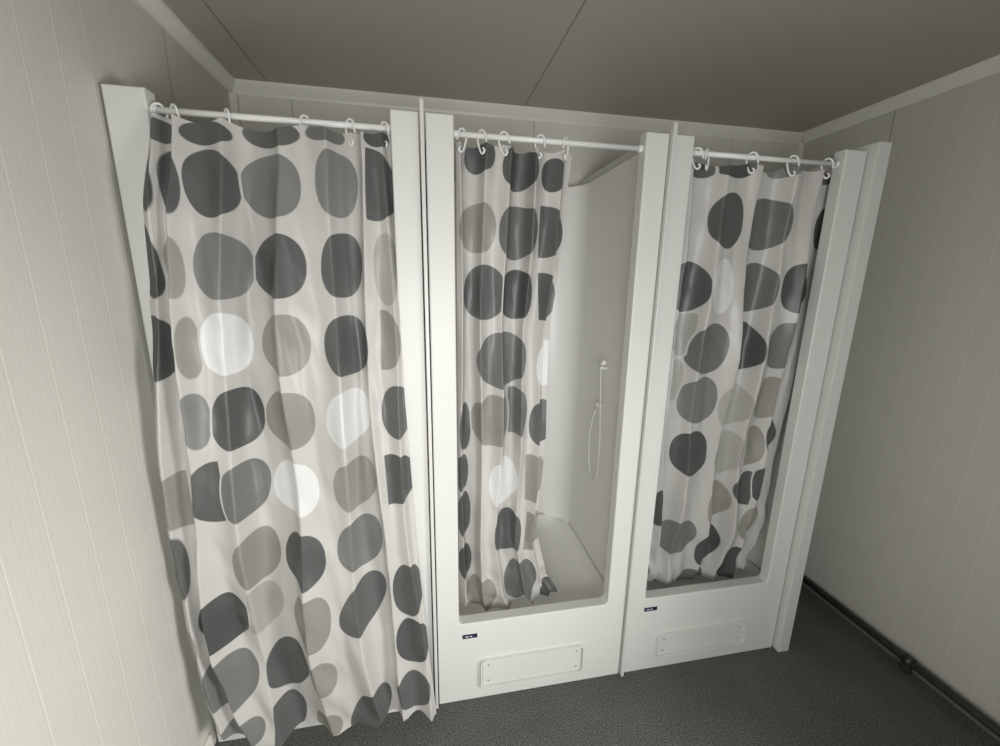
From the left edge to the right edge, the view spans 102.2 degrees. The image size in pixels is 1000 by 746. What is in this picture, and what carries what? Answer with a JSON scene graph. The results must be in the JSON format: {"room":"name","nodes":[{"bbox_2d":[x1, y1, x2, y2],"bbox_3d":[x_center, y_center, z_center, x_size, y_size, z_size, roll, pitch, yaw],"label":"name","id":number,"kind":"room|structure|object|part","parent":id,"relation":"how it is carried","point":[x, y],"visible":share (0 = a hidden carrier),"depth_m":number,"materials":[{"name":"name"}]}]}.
{"room":"communal shower room","nodes":[
{"label":"communal shower room","id":0,"kind":"room"},
{"bbox_2d":[0,0,231,745],"bbox_3d":[-0.962,0.319,0.499,0.080,2.577,3.428,-2,13,-10],"label":"wall","id":1,"kind":"structure","parent":0,"point":[95,650],"depth_m":0.97,"materials":[{"name":"white paint"}]},
{"bbox_2d":[134,0,234,91],"bbox_3d":[-0.885,-0.911,0.220,0.036,0.052,3.238,-2,13,-10],"label":"trim","id":2,"kind":"structure","parent":1,"relation":"attached to","point":[158,10],"depth_m":1.43,"materials":[{"name":"white paint"}]},
{"bbox_2d":[203,734,213,745],"bbox_3d":[-0.853,1.630,0.353,0.012,0.085,2.380,-2,13,-10],"label":"baseboard","id":3,"kind":"structure","parent":1,"relation":"attached to","point":[208,742],"depth_m":1.47,"materials":[{"name":"white paint"}]},
{"bbox_2d":[238,95,795,565],"bbox_3d":[0.246,-0.085,2.381,2.994,2.577,0.080,-2,13,-10],"label":"wall","id":4,"kind":"structure","parent":0,"point":[585,162],"depth_m":2.08,"materials":[{"name":"white paint"}]},
{"bbox_2d":[228,92,241,126],"bbox_3d":[-1.202,-0.009,2.067,0.030,2.527,0.030,-2,13,-10],"label":"trim","id":5,"kind":"structure","parent":4,"relation":"attached to","point":[233,97],"depth_m":1.79,"materials":[{"name":"white paint"}]},
{"bbox_2d":[230,79,802,143],"bbox_3d":[0.273,-1.305,2.050,2.994,0.052,0.036,-2,13,-10],"label":"trim","id":6,"kind":"structure","parent":4,"relation":"attached to","point":[243,87],"depth_m":1.99,"materials":[{"name":"white paint"}]},
{"bbox_2d":[793,143,803,166],"bbox_3d":[1.713,-0.088,2.600,0.030,2.527,0.030,-2,13,-10],"label":"trim","id":7,"kind":"structure","parent":4,"relation":"attached to","point":[799,148],"depth_m":2.32,"materials":[{"name":"white paint"}]},
{"bbox_2d":[162,0,999,131],"bbox_3d":[0.567,-1.018,0.485,3.154,0.080,3.428,-2,13,-10],"label":"ceiling","id":8,"kind":"structure","parent":0,"point":[783,65],"depth_m":1.50,"materials":[{"name":"white paint"}]},
{"bbox_2d":[214,566,999,745],"bbox_3d":[0.531,1.574,1.065,3.154,0.080,3.428,-2,13,-10],"label":"floor","id":9,"kind":"structure","parent":0,"point":[833,685],"depth_m":1.68,"materials":[{"name":"grey plastic"}]},
{"bbox_2d":[101,84,433,741],"bbox_3d":[-0.731,0.227,1.753,0.813,2.216,0.810,-2,13,-10],"label":"shower stall","id":10,"kind":"object","parent":9,"relation":"on","point":[127,108],"visible":0.18,"depth_m":1.24,"materials":[{"name":"white plastic"}]},
{"bbox_2d":[153,105,390,132],"bbox_3d":[-0.639,-0.728,1.159,0.631,0.025,0.025,-2,13,-10],"label":"curtain rod","id":11,"kind":"object","parent":10,"relation":"attached to","point":[158,110],"visible":0.83,"depth_m":1.15,"materials":[{"name":"white plastic"}]},
{"bbox_2d":[153,105,159,114],"bbox_3d":[-0.942,-0.719,1.103,0.014,0.025,0.025,-2,13,-10],"label":"socket","id":12,"kind":"object","parent":11,"relation":"attached to","point":[156,109],"depth_m":1.10,"materials":[{"name":"white plastic"}]},
{"bbox_2d":[149,102,168,118],"bbox_3d":[-0.934,-0.702,1.106,0.011,0.074,0.045,9,15,33],"label":"curtain hook","id":13,"kind":"object","parent":11,"relation":"hanging from","point":[153,103],"visible":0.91,"depth_m":1.10,"materials":[{"name":"white plastic"}]},
{"bbox_2d":[170,103,180,117],"bbox_3d":[-0.895,-0.704,1.115,0.046,0.074,0.012,7,14,25],"label":"curtain hook","id":14,"kind":"object","parent":11,"relation":"hanging from","point":[171,104],"visible":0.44,"depth_m":1.10,"materials":[{"name":"white plastic"}]},
{"bbox_2d":[223,108,230,122],"bbox_3d":[-0.769,-0.707,1.138,0.044,0.074,0.010,10,15,35],"label":"curtain hook","id":15,"kind":"object","parent":11,"relation":"hanging from","point":[225,109],"visible":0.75,"depth_m":1.12,"materials":[{"name":"white plastic"}]},
{"bbox_2d":[143,111,435,745],"bbox_3d":[-0.635,0.336,1.329,0.791,2.118,0.176,-2,13,-10],"label":"shower curtain","id":16,"kind":"object","parent":11,"relation":"hanging from","point":[282,444],"visible":1,"depth_m":1.29,"materials":[{"name":"fabric"}]},
{"bbox_2d":[299,114,311,126],"bbox_3d":[-0.565,-0.712,1.174,0.011,0.074,0.045,8,15,29],"label":"curtain hook","id":17,"kind":"object","parent":11,"relation":"hanging from","point":[302,115],"visible":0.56,"depth_m":1.16,"materials":[{"name":"white plastic"}]},
{"bbox_2d":[345,118,355,145],"bbox_3d":[-0.444,-0.716,1.199,0.043,0.074,0.012,8,14,28],"label":"curtain hook","id":18,"kind":"object","parent":11,"relation":"hanging from","point":[347,119],"visible":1,"depth_m":1.19,"materials":[{"name":"white plastic"}]},
{"bbox_2d":[379,121,389,147],"bbox_3d":[-0.347,-0.719,1.216,0.044,0.074,0.010,10,16,35],"label":"curtain hook","id":19,"kind":"object","parent":11,"relation":"hanging from","point":[382,122],"visible":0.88,"depth_m":1.20,"materials":[{"name":"white plastic"}]},
{"bbox_3d":[-0.341,0.192,1.843,0.012,2.156,0.765,-2,13,-10],"label":"panel","id":20,"kind":"part","parent":10,"relation":"part of","materials":[{"name":"white plastic"}]},
{"bbox_2d":[419,98,438,708],"bbox_3d":[-0.321,0.201,1.827,0.012,2.245,0.845,-2,13,-10],"label":"divider panel","id":21,"kind":"object","parent":9,"relation":"on","point":[421,105],"visible":0.94,"depth_m":1.36,"materials":[{"name":"white plastic"}]},
{"bbox_2d":[425,112,669,703],"bbox_3d":[0.085,0.206,1.897,0.804,2.216,0.822,-2,13,-10],"label":"shower stall","id":22,"kind":"object","parent":9,"relation":"on","point":[600,328],"visible":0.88,"depth_m":1.71,"materials":[{"name":"white plastic"}]},
{"bbox_3d":[-0.309,0.191,1.848,0.012,2.156,0.765,-2,13,-10],"label":"panel","id":23,"kind":"part","parent":22,"relation":"part of","materials":[{"name":"white plastic"}]},
{"bbox_3d":[-0.280,-0.010,2.108,0.150,1.875,0.150,-2,13,-10],"label":"corner moulding","id":24,"kind":"part","parent":22,"relation":"part of","materials":[{"name":"white plastic"}]},
{"bbox_2d":[458,513,603,615],"bbox_3d":[0.069,1.105,2.116,0.778,0.325,0.743,-2,13,-10],"label":"shower tray","id":25,"kind":"object","parent":22,"relation":"on","point":[568,562],"depth_m":2.07,"materials":[{"name":"white plastic"}]},
{"bbox_3d":[0.142,1.251,1.721,0.456,0.145,0.012,-2,13,-10],"label":"access plate","id":26,"kind":"part","parent":22,"relation":"part of","materials":[{"name":"white plastic"}]},
{"bbox_3d":[0.141,1.250,1.726,0.434,0.123,0.003,-2,13,-10],"label":"plate panel","id":27,"kind":"part","parent":22,"relation":"part of","materials":[{"name":"white plastic"}]},
{"bbox_2d":[454,129,643,152],"bbox_3d":[0.168,-0.749,1.306,0.636,0.025,0.025,-2,13,-10],"label":"curtain rod","id":28,"kind":"object","parent":22,"relation":"attached to","point":[639,148],"visible":0.9,"depth_m":1.30,"materials":[{"name":"white plastic"}]},
{"bbox_2d":[456,127,466,152],"bbox_3d":[-0.119,-0.725,1.256,0.008,0.074,0.046,11,16,40],"label":"curtain hook","id":29,"kind":"object","parent":28,"relation":"hanging from","point":[460,128],"visible":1,"depth_m":1.25,"materials":[{"name":"white plastic"}]},
{"bbox_2d":[477,129,487,154],"bbox_3d":[-0.056,-0.726,1.267,0.045,0.074,0.007,12,17,41],"label":"curtain hook","id":30,"kind":"object","parent":28,"relation":"hanging from","point":[480,130],"visible":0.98,"depth_m":1.26,"materials":[{"name":"white plastic"}]},
{"bbox_2d":[498,131,510,155],"bbox_3d":[0.013,-0.728,1.280,0.046,0.074,0.009,6,14,24],"label":"curtain hook","id":31,"kind":"object","parent":28,"relation":"hanging from","point":[501,132],"visible":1,"depth_m":1.28,"materials":[{"name":"white plastic"}]},
{"bbox_2d":[456,141,571,610],"bbox_3d":[0.066,0.146,1.558,0.463,1.829,0.155,-2,13,-14],"label":"shower curtain","id":32,"kind":"object","parent":28,"relation":"hanging from","point":[510,209],"visible":1,"depth_m":1.49,"materials":[{"name":"fabric"}]},
{"bbox_2d":[534,134,545,158],"bbox_3d":[0.129,-0.731,1.302,0.043,0.074,0.007,9,15,33],"label":"curtain hook","id":33,"kind":"object","parent":28,"relation":"hanging from","point":[538,135],"visible":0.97,"depth_m":1.30,"materials":[{"name":"white plastic"}]},
{"bbox_2d":[562,136,568,160],"bbox_3d":[0.215,-0.733,1.317,0.010,0.074,0.045,9,15,32],"label":"curtain hook","id":34,"kind":"object","parent":28,"relation":"hanging from","point":[565,137],"visible":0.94,"depth_m":1.31,"materials":[{"name":"white plastic"}]},
{"bbox_2d":[637,144,643,152],"bbox_3d":[0.474,-0.758,1.362,0.014,0.025,0.025,-2,13,-10],"label":"socket","id":35,"kind":"object","parent":28,"relation":"attached to","point":[640,147],"depth_m":1.35,"materials":[{"name":"white plastic"}]},
{"bbox_3d":[0.340,-0.026,2.221,0.150,1.875,0.150,-2,13,-10],"label":"corner moulding","id":36,"kind":"part","parent":22,"relation":"part of","materials":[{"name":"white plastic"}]},
{"bbox_3d":[0.469,0.170,1.991,0.012,2.156,0.765,-2,13,-10],"label":"panel","id":37,"kind":"part","parent":22,"relation":"part of","materials":[{"name":"white plastic"}]},
{"bbox_2d":[580,122,677,676],"bbox_3d":[0.489,0.179,1.976,0.014,2.245,0.845,-2,13,-10],"label":"divider panel","id":38,"kind":"object","parent":9,"relation":"on","point":[672,129],"visible":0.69,"depth_m":1.54,"materials":[{"name":"white plastic"}]},
{"bbox_2d":[624,134,866,671],"bbox_3d":[0.886,0.184,2.043,0.783,2.216,0.822,-2,13,-10],"label":"shower stall","id":39,"kind":"object","parent":9,"relation":"on","point":[684,620],"visible":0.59,"depth_m":1.75,"materials":[{"name":"white plastic"}]},
{"bbox_3d":[0.935,1.230,1.866,0.460,0.127,0.012,-2,13,-10],"label":"access plate","id":40,"kind":"part","parent":39,"relation":"part of","materials":[{"name":"white plastic"}]},
{"bbox_3d":[0.934,1.229,1.871,0.438,0.105,0.003,-2,13,-10],"label":"plate panel","id":41,"kind":"part","parent":39,"relation":"part of","materials":[{"name":"white plastic"}]},
{"bbox_2d":[646,558,760,590],"bbox_3d":[0.870,1.083,2.263,0.757,0.325,0.743,-2,13,-10],"label":"shower tray","id":42,"kind":"object","parent":39,"relation":"on","point":[752,568],"depth_m":2.01,"materials":[{"name":"white plastic"}]},
{"bbox_2d":[693,149,840,167],"bbox_3d":[0.958,-0.771,1.450,0.617,0.025,0.025,-2,13,-10],"label":"curtain rod","id":43,"kind":"object","parent":39,"relation":"attached to","point":[837,163],"visible":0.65,"depth_m":1.44,"materials":[{"name":"white plastic"}]},
{"bbox_2d":[692,147,704,169],"bbox_3d":[0.687,-0.746,1.403,0.046,0.074,0.007,5,13,19],"label":"curtain hook","id":44,"kind":"object","parent":43,"relation":"hanging from","point":[695,148],"visible":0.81,"depth_m":1.40,"materials":[{"name":"white plastic"}]},
{"bbox_2d":[704,148,709,170],"bbox_3d":[0.723,-0.747,1.410,0.011,0.074,0.044,10,16,37],"label":"curtain hook","id":45,"kind":"object","parent":43,"relation":"hanging from","point":[707,149],"visible":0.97,"depth_m":1.41,"materials":[{"name":"white plastic"}]},
{"bbox_2d":[647,159,830,585],"bbox_3d":[0.980,0.118,1.717,0.675,1.819,0.151,-2,13,-10],"label":"shower curtain","id":46,"kind":"object","parent":43,"relation":"hanging from","point":[751,242],"visible":0.96,"depth_m":1.65,"materials":[{"name":"fabric"}]},
{"bbox_2d":[745,151,758,173],"bbox_3d":[0.902,-0.752,1.444,0.045,0.074,0.010,7,14,25],"label":"curtain hook","id":47,"kind":"object","parent":43,"relation":"hanging from","point":[752,152],"visible":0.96,"depth_m":1.44,"materials":[{"name":"white plastic"}]},
{"bbox_2d":[786,155,799,176],"bbox_3d":[1.070,-0.757,1.474,0.045,0.074,0.009,6,14,22],"label":"curtain hook","id":48,"kind":"object","parent":43,"relation":"hanging from","point":[791,156],"visible":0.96,"depth_m":1.47,"materials":[{"name":"white plastic"}]},
{"bbox_2d":[820,158,834,178],"bbox_3d":[1.217,-0.761,1.500,0.045,0.074,0.008,6,14,22],"label":"curtain hook","id":49,"kind":"object","parent":43,"relation":"hanging from","point":[831,159],"visible":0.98,"depth_m":1.50,"materials":[{"name":"white plastic"}]},
{"bbox_2d":[835,160,840,167],"bbox_3d":[1.255,-0.779,1.505,0.014,0.025,0.025,-2,13,-10],"label":"socket","id":50,"kind":"object","parent":43,"relation":"attached to","point":[837,163],"depth_m":1.50,"materials":[{"name":"white plastic"}]},
{"bbox_3d":[1.260,0.148,2.135,0.012,2.156,0.765,-2,13,-10],"label":"panel","id":51,"kind":"part","parent":39,"relation":"part of","materials":[{"name":"white plastic"}]},
{"bbox_2d":[772,141,891,651],"bbox_3d":[1.306,0.161,2.118,0.058,2.240,0.860,-2,13,-10],"label":"end panel","id":52,"kind":"object","parent":9,"relation":"on","point":[878,153],"visible":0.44,"depth_m":1.66,"materials":[{"name":"white plastic"}]},
{"bbox_2d":[802,575,999,737],"bbox_3d":[1.966,1.455,1.300,0.050,0.090,3.230,-2,13,-10],"label":"pipe","id":53,"kind":"object","parent":9,"relation":"on","point":[909,663],"visible":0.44,"depth_m":1.83,"materials":[{"name":"black plastic"}]},
{"bbox_2d":[801,72,999,725],"bbox_3d":[2.061,0.237,1.052,0.080,2.577,3.428,-2,13,-10],"label":"wall","id":54,"kind":"structure","parent":0,"point":[905,537],"depth_m":1.78,"materials":[{"name":"white paint"}]},
{"bbox_2d":[801,55,999,142],"bbox_3d":[2.023,-0.990,0.751,0.036,0.052,3.238,-2,13,-10],"label":"trim","id":55,"kind":"structure","parent":54,"relation":"attached to","point":[991,66],"depth_m":1.79,"materials":[{"name":"white paint"}]},
{"bbox_2d":[802,582,999,741],"bbox_3d":[2.001,1.484,1.307,0.012,0.030,3.238,-2,13,-10],"label":"baseboard","id":56,"kind":"structure","parent":54,"relation":"attached to","point":[928,683],"depth_m":1.84,"materials":[{"name":"black plastic"}]}
]}

